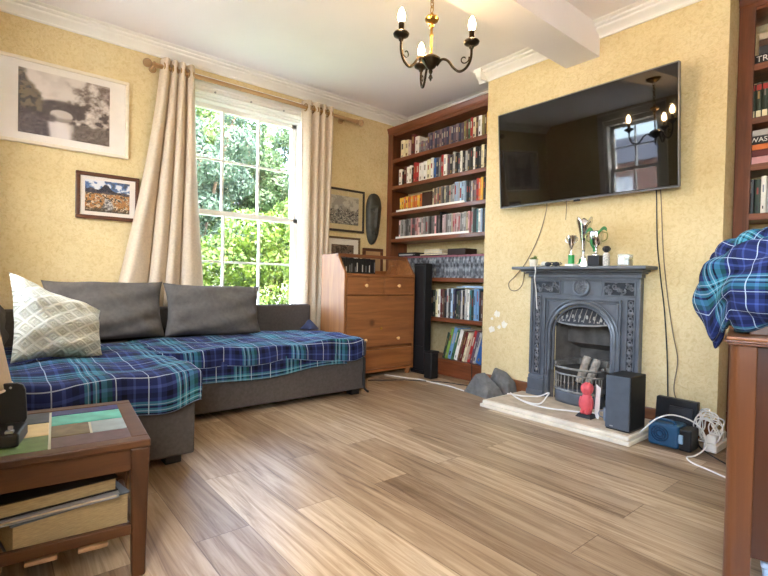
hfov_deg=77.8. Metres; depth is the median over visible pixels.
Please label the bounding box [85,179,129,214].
print
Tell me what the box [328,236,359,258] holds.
framed picture
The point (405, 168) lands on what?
book
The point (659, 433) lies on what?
vent
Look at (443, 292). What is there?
book
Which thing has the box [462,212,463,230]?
case
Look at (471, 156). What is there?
book
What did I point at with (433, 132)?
book
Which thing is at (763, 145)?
book
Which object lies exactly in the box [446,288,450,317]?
book
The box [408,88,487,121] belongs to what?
trim
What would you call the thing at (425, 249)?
book
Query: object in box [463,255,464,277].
comic
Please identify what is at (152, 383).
plaid throw
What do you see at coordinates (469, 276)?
comic
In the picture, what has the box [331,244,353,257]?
print
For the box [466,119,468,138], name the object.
book
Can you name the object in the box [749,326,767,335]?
wooden box
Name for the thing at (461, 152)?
book
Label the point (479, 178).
book
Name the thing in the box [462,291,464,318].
book
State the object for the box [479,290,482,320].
book
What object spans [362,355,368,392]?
strap
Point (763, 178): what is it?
book
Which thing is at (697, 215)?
wall
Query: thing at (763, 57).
book
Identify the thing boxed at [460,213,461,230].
case
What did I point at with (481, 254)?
comic
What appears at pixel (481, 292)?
book
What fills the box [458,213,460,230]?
case
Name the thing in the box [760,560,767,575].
storage box
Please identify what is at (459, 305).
book
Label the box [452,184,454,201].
case
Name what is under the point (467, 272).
comic
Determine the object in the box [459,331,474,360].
book
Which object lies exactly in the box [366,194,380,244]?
mask
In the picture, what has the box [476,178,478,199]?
book
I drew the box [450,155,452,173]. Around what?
book
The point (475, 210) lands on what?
case
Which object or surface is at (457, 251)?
box
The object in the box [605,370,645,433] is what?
speaker
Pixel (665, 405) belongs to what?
router
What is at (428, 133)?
book
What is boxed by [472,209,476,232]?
case
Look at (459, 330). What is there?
book
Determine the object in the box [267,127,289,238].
tree
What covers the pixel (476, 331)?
book
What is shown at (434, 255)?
comic
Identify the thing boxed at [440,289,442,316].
book
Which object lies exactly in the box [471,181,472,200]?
book
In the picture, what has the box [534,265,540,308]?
cable
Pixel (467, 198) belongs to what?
book
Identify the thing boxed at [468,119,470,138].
book
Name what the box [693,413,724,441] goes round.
cable
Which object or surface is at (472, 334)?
book
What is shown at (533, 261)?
succulent pot
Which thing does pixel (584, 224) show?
trophy
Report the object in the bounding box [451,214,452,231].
case
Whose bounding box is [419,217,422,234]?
case
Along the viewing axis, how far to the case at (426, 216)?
4.54 m
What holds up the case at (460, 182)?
on the tray at (461, 201)
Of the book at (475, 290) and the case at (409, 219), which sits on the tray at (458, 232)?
the case at (409, 219)
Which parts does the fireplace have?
sunk panel, sunk panel, arch moulding, raised moulding, cornice moulding, surround plate, sunk panel, sunk panel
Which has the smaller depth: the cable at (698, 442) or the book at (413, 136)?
the cable at (698, 442)
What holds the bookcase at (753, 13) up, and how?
on the floor
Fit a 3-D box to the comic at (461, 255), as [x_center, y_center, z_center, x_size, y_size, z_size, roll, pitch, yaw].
[0.749,-0.190,4.238,0.170,0.204,0.021,0,1,-40]
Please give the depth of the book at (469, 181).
4.13 m
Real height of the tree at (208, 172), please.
5.341 m
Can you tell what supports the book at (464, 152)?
on the bookcase at (477, 106)
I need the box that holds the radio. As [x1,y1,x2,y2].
[648,416,698,452]
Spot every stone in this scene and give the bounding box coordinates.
[464,373,502,398]
[490,368,516,394]
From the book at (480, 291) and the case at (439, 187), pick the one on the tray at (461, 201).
the case at (439, 187)
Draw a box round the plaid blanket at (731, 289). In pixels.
[692,227,767,348]
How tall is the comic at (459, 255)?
0.205 m
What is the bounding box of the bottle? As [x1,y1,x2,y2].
[602,246,610,265]
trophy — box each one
[565,235,577,265]
[576,216,592,265]
[585,226,607,265]
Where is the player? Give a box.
[398,252,423,256]
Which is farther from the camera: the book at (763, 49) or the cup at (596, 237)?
the cup at (596, 237)
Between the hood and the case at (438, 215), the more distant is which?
the case at (438, 215)
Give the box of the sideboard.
[722,326,767,575]
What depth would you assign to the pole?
3.85 m
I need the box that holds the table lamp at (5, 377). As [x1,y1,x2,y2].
[0,333,12,393]
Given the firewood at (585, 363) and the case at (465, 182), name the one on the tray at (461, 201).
the case at (465, 182)
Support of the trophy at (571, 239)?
on the fireplace
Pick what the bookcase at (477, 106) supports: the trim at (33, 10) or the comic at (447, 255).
the comic at (447, 255)
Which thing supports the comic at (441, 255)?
on the bookcase at (477, 106)
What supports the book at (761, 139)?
on the book at (763, 145)
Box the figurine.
[575,382,595,419]
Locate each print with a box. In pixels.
[18,66,109,146]
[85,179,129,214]
[330,194,358,225]
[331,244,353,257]
[367,253,378,270]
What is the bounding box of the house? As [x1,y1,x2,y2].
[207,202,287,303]
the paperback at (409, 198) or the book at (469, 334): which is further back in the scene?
the paperback at (409, 198)
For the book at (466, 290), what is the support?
on the bookcase at (477, 106)
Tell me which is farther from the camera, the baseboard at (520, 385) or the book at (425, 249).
the book at (425, 249)
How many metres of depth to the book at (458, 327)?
4.28 m
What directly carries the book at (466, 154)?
on the bookcase at (477, 106)
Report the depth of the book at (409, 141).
4.73 m
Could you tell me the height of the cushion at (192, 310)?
0.393 m
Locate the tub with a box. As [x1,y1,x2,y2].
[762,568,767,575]
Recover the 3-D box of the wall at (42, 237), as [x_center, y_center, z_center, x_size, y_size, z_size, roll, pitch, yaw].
[-1.315,-0.461,4.055,4.370,2.670,0.300,0,1,-40]
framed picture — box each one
[0,50,128,159]
[75,170,139,221]
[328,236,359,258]
[329,186,364,232]
[362,248,382,270]
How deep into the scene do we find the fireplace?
3.21 m
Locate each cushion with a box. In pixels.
[0,305,8,345]
[9,272,101,362]
[41,280,164,339]
[163,283,259,337]
[300,320,318,329]
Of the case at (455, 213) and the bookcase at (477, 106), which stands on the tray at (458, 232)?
the case at (455, 213)
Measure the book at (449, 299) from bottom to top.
0.263 m
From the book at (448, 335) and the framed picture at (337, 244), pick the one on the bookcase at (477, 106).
the book at (448, 335)
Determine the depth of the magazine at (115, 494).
1.28 m
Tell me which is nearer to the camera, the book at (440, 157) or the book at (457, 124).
the book at (457, 124)
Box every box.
[422,191,432,205]
[448,248,476,254]
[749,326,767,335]
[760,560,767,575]
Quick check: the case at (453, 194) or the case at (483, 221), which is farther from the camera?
the case at (453, 194)
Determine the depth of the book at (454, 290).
4.26 m
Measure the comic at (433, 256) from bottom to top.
0.203 m
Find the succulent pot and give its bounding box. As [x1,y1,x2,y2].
[529,255,537,265]
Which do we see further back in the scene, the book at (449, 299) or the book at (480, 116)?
the book at (449, 299)
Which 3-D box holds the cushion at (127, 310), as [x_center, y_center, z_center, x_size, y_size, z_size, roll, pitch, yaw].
[-1.795,0.146,3.089,0.700,0.383,0.248,0,1,-42]
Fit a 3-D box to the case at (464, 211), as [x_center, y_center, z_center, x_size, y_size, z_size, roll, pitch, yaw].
[0.761,-0.580,4.219,0.139,0.184,0.020,0,1,-40]
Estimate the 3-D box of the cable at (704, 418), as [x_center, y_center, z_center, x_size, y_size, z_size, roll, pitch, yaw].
[1.708,0.744,2.511,0.067,0.127,0.124,0,1,-40]
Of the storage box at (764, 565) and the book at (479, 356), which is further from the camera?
the book at (479, 356)
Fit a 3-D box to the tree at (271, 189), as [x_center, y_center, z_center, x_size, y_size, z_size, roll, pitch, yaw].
[-3.180,-2.021,10.995,2.344,6.042,2.491,1,1,-19]
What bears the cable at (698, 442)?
on the floor
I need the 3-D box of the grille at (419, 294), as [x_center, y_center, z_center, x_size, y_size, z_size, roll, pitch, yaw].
[0.319,0.163,4.374,0.008,0.740,0.130,0,1,-40]
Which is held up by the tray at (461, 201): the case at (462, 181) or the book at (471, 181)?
the case at (462, 181)
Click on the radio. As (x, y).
(670, 433)
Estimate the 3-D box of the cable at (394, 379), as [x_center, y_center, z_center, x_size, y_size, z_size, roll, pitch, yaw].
[0.314,0.786,3.970,0.904,0.008,0.141,1,1,14]
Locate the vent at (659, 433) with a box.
[651,425,667,441]
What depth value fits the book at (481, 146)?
4.05 m
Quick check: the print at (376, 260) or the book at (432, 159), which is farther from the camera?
the print at (376, 260)
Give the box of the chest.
[320,253,414,372]
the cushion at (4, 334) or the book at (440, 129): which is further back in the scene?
the book at (440, 129)
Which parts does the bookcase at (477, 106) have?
panel, cornice, shelf, shelf, shelf, shelf, shelf, shelf, shelf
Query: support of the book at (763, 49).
on the book at (763, 57)
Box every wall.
[0,11,394,308]
[407,24,767,352]
[481,0,739,430]
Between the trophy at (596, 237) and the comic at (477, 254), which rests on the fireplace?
the trophy at (596, 237)
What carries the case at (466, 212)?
on the tray at (458, 232)
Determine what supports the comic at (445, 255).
on the bookcase at (477, 106)
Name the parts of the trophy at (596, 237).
handle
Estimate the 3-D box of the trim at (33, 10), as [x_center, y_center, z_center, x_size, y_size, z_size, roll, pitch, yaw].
[-1.160,-1.746,3.878,3.770,0.088,0.102,0,1,-40]
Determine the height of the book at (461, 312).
0.258 m
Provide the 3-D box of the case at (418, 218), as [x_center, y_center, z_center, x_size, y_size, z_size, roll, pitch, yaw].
[0.390,-0.592,4.668,0.132,0.178,0.021,0,1,-40]
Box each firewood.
[575,355,591,383]
[584,359,600,384]
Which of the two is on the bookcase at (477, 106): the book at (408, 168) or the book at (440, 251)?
the book at (408, 168)
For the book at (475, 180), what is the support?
on the bookcase at (477, 106)
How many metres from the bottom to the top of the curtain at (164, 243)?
1.956 m
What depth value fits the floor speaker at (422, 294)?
4.36 m
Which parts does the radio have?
handle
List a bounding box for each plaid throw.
[4,340,202,415]
[129,330,363,368]
[200,353,346,383]
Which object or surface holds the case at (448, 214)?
on the tray at (458, 232)
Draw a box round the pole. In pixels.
[143,58,363,125]
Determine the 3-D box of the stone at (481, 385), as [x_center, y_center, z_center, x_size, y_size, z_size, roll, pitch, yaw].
[0.753,0.724,3.602,0.154,0.163,0.292,1,1,-30]
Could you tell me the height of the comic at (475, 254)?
0.206 m
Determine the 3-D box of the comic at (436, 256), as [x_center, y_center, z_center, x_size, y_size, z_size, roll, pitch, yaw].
[0.556,-0.198,4.477,0.170,0.203,0.021,0,1,-40]
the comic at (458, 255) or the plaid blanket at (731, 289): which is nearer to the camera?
the plaid blanket at (731, 289)
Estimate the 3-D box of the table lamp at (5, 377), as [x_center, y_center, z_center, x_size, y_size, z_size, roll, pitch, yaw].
[-1.277,0.174,1.286,0.439,0.474,0.439,2,1,39]
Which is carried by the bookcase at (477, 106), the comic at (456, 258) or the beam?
the comic at (456, 258)
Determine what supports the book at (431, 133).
on the bookcase at (477, 106)
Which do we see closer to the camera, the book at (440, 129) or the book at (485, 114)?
the book at (485, 114)
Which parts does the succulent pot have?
pot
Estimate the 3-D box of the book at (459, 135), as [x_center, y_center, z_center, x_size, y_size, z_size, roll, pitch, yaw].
[0.723,-1.377,4.269,0.145,0.168,0.027,0,1,-40]
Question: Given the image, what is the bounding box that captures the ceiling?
[36,0,639,117]
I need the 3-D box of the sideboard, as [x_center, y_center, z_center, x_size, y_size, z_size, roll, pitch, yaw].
[1.443,0.501,1.107,1.074,0.722,0.436,2,1,36]
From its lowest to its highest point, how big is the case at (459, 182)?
0.186 m
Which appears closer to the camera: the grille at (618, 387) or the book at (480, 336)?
the grille at (618, 387)
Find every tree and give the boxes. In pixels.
[195,107,287,270]
[195,110,260,278]
[201,116,288,288]
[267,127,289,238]
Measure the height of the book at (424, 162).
0.184 m
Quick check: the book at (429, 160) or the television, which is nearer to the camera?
the television
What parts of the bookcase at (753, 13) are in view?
cornice, shelf, shelf, shelf, shelf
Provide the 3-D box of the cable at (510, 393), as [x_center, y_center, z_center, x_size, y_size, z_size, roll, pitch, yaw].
[1.059,0.760,3.191,0.212,0.102,0.675,1,1,-30]
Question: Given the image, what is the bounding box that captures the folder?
[457,286,483,287]
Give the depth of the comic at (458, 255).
4.22 m
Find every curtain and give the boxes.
[118,57,202,305]
[298,100,333,330]
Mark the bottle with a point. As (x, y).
(606, 256)
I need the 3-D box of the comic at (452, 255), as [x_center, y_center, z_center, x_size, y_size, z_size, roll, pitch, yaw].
[0.681,-0.195,4.324,0.170,0.207,0.021,0,1,-40]
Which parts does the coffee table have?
frame, leg, shelf rail, leg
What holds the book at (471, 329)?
on the bookcase at (477, 106)
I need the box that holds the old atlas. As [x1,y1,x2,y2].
[0,473,117,520]
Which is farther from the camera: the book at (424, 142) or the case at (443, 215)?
the book at (424, 142)
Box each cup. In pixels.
[567,235,576,248]
[589,230,603,246]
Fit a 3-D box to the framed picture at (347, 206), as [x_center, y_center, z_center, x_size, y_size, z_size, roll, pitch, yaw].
[-0.396,-0.752,4.592,0.508,0.412,0.023,0,1,-40]
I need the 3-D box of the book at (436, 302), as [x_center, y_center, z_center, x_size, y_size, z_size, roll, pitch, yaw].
[0.554,0.141,4.488,0.172,0.254,0.035,0,1,-40]
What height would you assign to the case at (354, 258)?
0.134 m
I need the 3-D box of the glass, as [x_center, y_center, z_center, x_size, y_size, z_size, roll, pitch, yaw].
[1.457,-0.168,2.877,0.062,0.068,0.066,0,1,-40]
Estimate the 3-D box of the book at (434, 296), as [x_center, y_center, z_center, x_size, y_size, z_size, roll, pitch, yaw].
[0.536,0.143,4.515,0.177,0.246,0.026,0,1,-40]
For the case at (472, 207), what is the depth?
4.10 m
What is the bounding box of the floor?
[0,368,761,575]
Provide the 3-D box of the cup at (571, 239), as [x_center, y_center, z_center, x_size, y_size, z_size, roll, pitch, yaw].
[1.244,-0.302,3.154,0.062,0.088,0.062,0,1,-40]
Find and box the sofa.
[4,304,365,464]
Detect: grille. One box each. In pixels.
[413,265,424,346]
[605,374,630,431]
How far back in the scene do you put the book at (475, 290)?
4.07 m
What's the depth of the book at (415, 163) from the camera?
4.66 m
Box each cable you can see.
[367,379,467,385]
[384,374,463,390]
[507,392,593,413]
[508,203,546,290]
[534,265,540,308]
[639,414,725,477]
[656,190,668,395]
[660,189,677,397]
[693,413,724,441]
[695,417,719,440]
[696,411,722,442]
[698,420,722,441]
[698,442,725,463]
[699,408,718,439]
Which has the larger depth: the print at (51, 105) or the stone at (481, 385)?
the stone at (481, 385)
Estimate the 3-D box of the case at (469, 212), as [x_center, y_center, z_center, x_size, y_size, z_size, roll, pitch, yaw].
[0.785,-0.578,4.184,0.129,0.183,0.020,0,1,-40]
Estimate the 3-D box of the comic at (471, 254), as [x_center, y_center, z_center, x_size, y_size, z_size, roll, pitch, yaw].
[0.822,-0.188,4.156,0.170,0.206,0.021,0,1,-40]
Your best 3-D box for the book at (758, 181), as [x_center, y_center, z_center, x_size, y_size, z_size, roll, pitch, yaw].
[2.111,-0.503,2.667,0.146,0.189,0.026,0,1,-40]
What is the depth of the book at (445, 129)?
4.36 m
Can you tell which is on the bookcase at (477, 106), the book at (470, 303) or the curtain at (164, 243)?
the book at (470, 303)
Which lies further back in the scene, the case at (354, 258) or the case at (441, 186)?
the case at (441, 186)
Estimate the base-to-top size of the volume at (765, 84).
0.189 m
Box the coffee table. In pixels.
[0,400,150,575]
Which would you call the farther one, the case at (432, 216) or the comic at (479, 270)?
the case at (432, 216)
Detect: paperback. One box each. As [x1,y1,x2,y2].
[408,196,410,207]
[412,196,414,207]
[417,195,419,206]
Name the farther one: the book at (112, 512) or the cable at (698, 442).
the cable at (698, 442)
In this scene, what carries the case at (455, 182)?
on the tray at (461, 201)
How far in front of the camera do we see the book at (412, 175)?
4.69 m
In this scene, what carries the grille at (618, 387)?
attached to the speaker at (625, 390)
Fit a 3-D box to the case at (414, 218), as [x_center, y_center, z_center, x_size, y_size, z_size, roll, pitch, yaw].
[0.344,-0.595,4.716,0.128,0.180,0.021,0,1,-40]
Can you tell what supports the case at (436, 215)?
on the tray at (458, 232)
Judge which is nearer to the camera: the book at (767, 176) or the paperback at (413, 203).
the book at (767, 176)
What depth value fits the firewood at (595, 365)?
3.23 m
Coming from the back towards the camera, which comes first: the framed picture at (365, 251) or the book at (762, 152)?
the framed picture at (365, 251)
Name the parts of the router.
vent panel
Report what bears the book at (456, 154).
on the bookcase at (477, 106)
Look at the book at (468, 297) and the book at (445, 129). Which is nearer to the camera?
the book at (468, 297)
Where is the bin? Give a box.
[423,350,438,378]
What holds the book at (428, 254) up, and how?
on the comic at (443, 255)
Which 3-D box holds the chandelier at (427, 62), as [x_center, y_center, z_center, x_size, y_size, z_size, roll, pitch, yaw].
[0.192,-1.264,2.258,0.368,0.538,0.413,0,1,-40]
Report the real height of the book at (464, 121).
0.173 m
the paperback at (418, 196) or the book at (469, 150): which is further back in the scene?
the paperback at (418, 196)
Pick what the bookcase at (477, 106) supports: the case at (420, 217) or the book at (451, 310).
the book at (451, 310)
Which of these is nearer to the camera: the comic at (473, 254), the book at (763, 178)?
the book at (763, 178)
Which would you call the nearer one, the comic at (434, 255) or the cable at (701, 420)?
the cable at (701, 420)
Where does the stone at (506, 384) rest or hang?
on the floor
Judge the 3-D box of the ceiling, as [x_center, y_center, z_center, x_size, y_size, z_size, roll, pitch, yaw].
[0.721,-1.787,1.601,4.370,0.150,6.645,0,1,-40]
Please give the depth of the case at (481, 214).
4.03 m
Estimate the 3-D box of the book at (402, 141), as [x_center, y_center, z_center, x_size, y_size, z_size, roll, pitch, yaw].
[0.241,-1.402,4.854,0.148,0.179,0.057,0,1,-40]
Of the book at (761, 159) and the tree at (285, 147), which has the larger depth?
the tree at (285, 147)
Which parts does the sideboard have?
moulding, panel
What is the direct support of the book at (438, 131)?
on the bookcase at (477, 106)
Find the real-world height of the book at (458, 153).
0.178 m
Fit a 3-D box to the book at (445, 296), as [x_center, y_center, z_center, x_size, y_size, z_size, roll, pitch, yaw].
[0.620,0.146,4.402,0.168,0.248,0.024,0,1,-40]
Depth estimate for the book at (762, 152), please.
2.61 m
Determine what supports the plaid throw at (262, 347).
on the sofa
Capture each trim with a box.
[0,0,407,125]
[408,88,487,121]
[471,0,701,84]
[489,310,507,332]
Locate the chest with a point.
(377, 308)
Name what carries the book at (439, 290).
on the bookcase at (477, 106)
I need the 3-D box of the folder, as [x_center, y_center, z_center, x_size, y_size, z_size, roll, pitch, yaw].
[0.800,-0.009,4.175,0.150,0.019,0.300,0,1,-40]
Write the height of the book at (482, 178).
0.196 m
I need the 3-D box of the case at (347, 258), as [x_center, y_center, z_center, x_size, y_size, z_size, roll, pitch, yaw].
[-0.342,-0.196,4.194,0.016,0.134,0.147,0,1,-40]
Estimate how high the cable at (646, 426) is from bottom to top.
0.183 m
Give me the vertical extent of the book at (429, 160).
0.190 m
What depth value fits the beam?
2.84 m
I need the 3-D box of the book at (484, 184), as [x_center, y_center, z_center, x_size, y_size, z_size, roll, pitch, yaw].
[0.904,-0.838,4.062,0.157,0.191,0.026,0,1,-40]
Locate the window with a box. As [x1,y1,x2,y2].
[195,73,301,304]
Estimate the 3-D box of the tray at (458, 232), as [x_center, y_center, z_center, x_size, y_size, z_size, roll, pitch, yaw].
[0.489,-0.499,4.534,0.167,0.020,0.965,0,1,-40]
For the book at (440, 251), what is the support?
on the book at (428, 254)
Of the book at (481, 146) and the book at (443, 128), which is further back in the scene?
the book at (443, 128)
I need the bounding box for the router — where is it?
[655,395,699,426]
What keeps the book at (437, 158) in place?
on the bookcase at (477, 106)
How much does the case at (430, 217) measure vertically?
0.180 m
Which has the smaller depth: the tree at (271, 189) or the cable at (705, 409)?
the cable at (705, 409)
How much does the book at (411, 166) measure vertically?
0.178 m
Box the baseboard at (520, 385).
[487,374,715,437]
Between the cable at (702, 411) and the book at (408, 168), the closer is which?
the cable at (702, 411)
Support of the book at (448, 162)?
on the bookcase at (477, 106)
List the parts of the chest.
panel, drawer, rail, drawer, drawer, panel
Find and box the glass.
[618,254,631,264]
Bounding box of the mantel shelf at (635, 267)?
[512,265,657,269]
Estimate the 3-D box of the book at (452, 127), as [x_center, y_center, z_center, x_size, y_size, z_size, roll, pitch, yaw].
[0.672,-1.380,4.341,0.153,0.170,0.029,0,1,-40]
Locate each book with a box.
[0,481,128,551]
[399,169,403,184]
[401,140,404,156]
[404,167,406,183]
[405,139,408,155]
[407,167,409,182]
[408,140,410,154]
[409,165,413,182]
[411,134,425,154]
[411,167,413,181]
[413,162,418,181]
[415,136,427,153]
[417,163,418,180]
[419,163,422,180]
[419,253,447,255]
[423,141,425,150]
[423,161,426,179]
[424,250,447,253]
[425,249,447,250]
[427,159,430,178]
[428,133,429,149]
[430,132,432,148]
[430,158,433,177]
[431,290,433,315]
[433,132,434,148]
[433,158,435,177]
[433,290,435,315]
[435,131,436,147]
[435,289,437,316]
[436,157,439,176]
[437,130,439,146]
[438,289,440,316]
[439,157,440,175]
[440,129,441,146]
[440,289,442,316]
[441,155,443,175]
[442,128,443,145]
[442,289,446,316]
[442,332,450,357]
[443,154,447,175]
[444,128,446,144]
[444,290,446,317]
[445,328,454,358]
[446,126,448,144]
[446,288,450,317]
[447,154,450,174]
[448,289,450,317]
[448,326,470,358]
[449,126,451,143]
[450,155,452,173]
[450,288,462,317]
[451,125,453,143]
[451,329,460,359]
[452,289,464,318]
[453,125,455,142]
[453,152,458,173]
[454,328,474,359]
[455,153,457,172]
[456,123,458,141]
[456,291,458,318]
[457,331,467,360]
[458,123,461,141]
[458,153,459,171]
[458,291,460,318]
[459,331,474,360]
[460,151,462,171]
[460,290,464,318]
[461,122,463,140]
[462,151,465,171]
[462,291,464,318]
[462,332,473,361]
[464,121,465,139]
[464,289,473,319]
[464,333,473,361]
[465,151,467,170]
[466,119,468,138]
[466,181,468,201]
[467,290,469,319]
[467,330,481,362]
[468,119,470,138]
[468,149,470,169]
[469,181,470,200]
[469,290,473,319]
[470,117,473,137]
[470,147,473,169]
[470,331,481,362]
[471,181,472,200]
[471,291,473,319]
[473,117,475,136]
[473,147,475,168]
[473,289,476,320]
[473,332,481,363]
[474,180,476,200]
[475,146,479,168]
[476,116,478,136]
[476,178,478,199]
[476,289,482,320]
[476,340,481,364]
[478,115,481,135]
[478,178,480,199]
[479,146,481,167]
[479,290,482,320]
[480,177,483,199]
[481,144,484,167]
[481,292,482,320]
[482,115,484,134]
[483,177,485,198]
[484,145,486,166]
[485,114,486,133]
[750,179,754,213]
[751,155,767,163]
[752,128,767,136]
[752,134,767,144]
[752,143,767,150]
[752,148,767,156]
[754,179,760,212]
[755,53,767,63]
[759,31,767,40]
[759,38,767,46]
[759,45,767,54]
[760,176,766,212]
[766,176,767,212]
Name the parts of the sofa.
chaise mattress, backrest, seat mattress, seat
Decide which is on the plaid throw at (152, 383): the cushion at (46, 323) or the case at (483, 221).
the cushion at (46, 323)
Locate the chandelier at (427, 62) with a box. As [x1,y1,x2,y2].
[393,0,479,88]
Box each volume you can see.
[753,85,756,117]
[756,82,762,116]
[762,81,767,115]
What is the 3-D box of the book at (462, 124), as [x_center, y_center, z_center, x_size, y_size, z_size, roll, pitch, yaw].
[0.746,-1.375,4.251,0.149,0.167,0.028,0,1,-40]
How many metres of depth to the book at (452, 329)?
4.30 m
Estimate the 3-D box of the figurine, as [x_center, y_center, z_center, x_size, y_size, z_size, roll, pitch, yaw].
[1.230,0.677,2.887,0.087,0.209,0.097,0,1,-40]
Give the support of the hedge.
on the ground
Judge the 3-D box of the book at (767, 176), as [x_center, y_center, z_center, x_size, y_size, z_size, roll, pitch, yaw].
[2.144,-0.507,2.623,0.147,0.198,0.031,0,1,-40]
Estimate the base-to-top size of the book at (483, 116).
0.176 m
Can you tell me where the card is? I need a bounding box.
[594,384,600,418]
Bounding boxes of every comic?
[432,256,433,277]
[434,255,436,277]
[436,256,437,277]
[437,256,438,277]
[439,255,440,277]
[441,255,442,277]
[443,255,444,277]
[444,255,446,277]
[446,255,447,277]
[448,255,449,277]
[450,255,451,277]
[452,255,453,277]
[453,255,455,277]
[455,255,457,277]
[457,255,458,277]
[459,255,460,277]
[461,255,462,277]
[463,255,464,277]
[465,255,466,277]
[466,254,468,277]
[468,254,470,277]
[471,254,472,277]
[472,254,474,277]
[474,254,476,277]
[476,254,478,277]
[478,254,480,277]
[481,254,482,277]
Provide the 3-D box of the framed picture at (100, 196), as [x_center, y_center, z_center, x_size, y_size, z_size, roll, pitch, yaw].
[-1.929,-0.634,3.331,0.390,0.318,0.023,0,1,-40]
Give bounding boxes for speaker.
[411,263,431,373]
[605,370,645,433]
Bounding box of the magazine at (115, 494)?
[0,490,119,527]
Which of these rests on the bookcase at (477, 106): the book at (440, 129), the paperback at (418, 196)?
the book at (440, 129)
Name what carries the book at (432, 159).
on the bookcase at (477, 106)
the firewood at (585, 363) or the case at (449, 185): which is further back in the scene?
the case at (449, 185)
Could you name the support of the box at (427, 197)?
on the tray at (461, 201)
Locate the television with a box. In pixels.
[498,60,680,208]
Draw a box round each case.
[0,382,27,448]
[347,258,350,272]
[354,258,357,272]
[363,259,364,273]
[365,259,366,273]
[409,219,410,235]
[413,218,415,234]
[418,218,419,234]
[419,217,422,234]
[426,216,427,233]
[429,216,431,233]
[431,216,432,233]
[432,188,435,204]
[436,215,437,232]
[437,187,438,203]
[438,215,439,232]
[439,187,440,203]
[441,186,443,202]
[442,215,443,232]
[444,186,445,202]
[444,214,445,232]
[446,185,447,202]
[446,214,447,231]
[448,214,449,231]
[449,185,450,201]
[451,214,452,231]
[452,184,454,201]
[453,213,454,231]
[454,182,456,200]
[455,213,456,231]
[458,182,459,200]
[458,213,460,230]
[460,182,461,200]
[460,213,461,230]
[462,181,463,199]
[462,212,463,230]
[463,181,466,201]
[464,211,466,230]
[466,212,467,230]
[468,211,471,231]
[471,207,479,232]
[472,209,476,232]
[474,210,476,231]
[476,209,478,231]
[478,209,480,231]
[480,208,482,231]
[482,208,484,231]
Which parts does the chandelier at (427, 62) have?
bulb, arm, bulb, arm, stem, arm, bulb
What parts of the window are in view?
sash, sash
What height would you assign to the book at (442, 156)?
0.202 m
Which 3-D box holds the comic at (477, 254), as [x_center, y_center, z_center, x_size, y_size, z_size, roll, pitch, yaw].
[0.862,-0.186,4.104,0.170,0.205,0.021,0,1,-40]
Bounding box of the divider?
[440,212,449,232]
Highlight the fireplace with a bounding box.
[512,265,657,408]
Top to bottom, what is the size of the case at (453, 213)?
0.180 m
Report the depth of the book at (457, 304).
4.23 m
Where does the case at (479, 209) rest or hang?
on the bookcase at (477, 106)
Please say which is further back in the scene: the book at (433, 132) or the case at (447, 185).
the book at (433, 132)
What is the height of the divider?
0.209 m
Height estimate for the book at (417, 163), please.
0.186 m
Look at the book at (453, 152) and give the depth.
4.28 m
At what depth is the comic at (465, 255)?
4.16 m
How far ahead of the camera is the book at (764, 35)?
2.60 m
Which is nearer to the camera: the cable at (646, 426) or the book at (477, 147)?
the cable at (646, 426)
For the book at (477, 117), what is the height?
0.179 m
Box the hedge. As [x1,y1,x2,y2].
[201,197,289,304]
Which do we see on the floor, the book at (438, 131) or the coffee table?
the coffee table
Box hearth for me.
[480,391,650,446]
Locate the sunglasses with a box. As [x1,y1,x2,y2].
[545,262,561,265]
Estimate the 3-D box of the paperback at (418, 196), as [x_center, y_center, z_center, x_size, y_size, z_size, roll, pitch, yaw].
[0.389,-0.839,4.688,0.156,0.131,0.031,0,1,-40]
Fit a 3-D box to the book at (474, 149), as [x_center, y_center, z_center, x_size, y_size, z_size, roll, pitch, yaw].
[0.834,-1.111,4.148,0.158,0.192,0.023,0,1,-40]
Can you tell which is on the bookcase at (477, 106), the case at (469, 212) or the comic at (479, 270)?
the comic at (479, 270)
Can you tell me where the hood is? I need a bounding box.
[557,308,607,326]
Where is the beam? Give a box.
[446,0,599,67]
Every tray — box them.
[396,200,463,211]
[396,231,470,238]
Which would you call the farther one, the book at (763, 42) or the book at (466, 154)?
the book at (466, 154)
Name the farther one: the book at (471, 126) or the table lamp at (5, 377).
the book at (471, 126)
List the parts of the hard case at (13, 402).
lid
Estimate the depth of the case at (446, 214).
4.34 m
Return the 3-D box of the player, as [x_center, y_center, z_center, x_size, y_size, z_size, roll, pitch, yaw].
[0.287,-0.335,4.804,0.165,0.037,0.260,0,1,-40]
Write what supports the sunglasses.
on the fireplace
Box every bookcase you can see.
[386,93,487,380]
[726,0,767,436]
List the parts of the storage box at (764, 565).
lid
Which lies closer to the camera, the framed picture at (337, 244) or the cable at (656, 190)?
the cable at (656, 190)
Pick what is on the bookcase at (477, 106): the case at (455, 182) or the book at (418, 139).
the book at (418, 139)
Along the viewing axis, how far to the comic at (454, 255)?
4.25 m
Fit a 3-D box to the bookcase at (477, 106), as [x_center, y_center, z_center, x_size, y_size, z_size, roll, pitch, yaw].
[0.551,-0.420,4.518,0.294,2.410,1.352,0,1,-40]
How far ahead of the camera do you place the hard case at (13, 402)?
1.34 m
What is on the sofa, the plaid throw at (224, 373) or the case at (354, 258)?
the plaid throw at (224, 373)
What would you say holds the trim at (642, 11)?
attached to the wall at (697, 215)
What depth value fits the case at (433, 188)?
4.47 m
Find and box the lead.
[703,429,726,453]
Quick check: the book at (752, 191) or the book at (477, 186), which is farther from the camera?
the book at (477, 186)

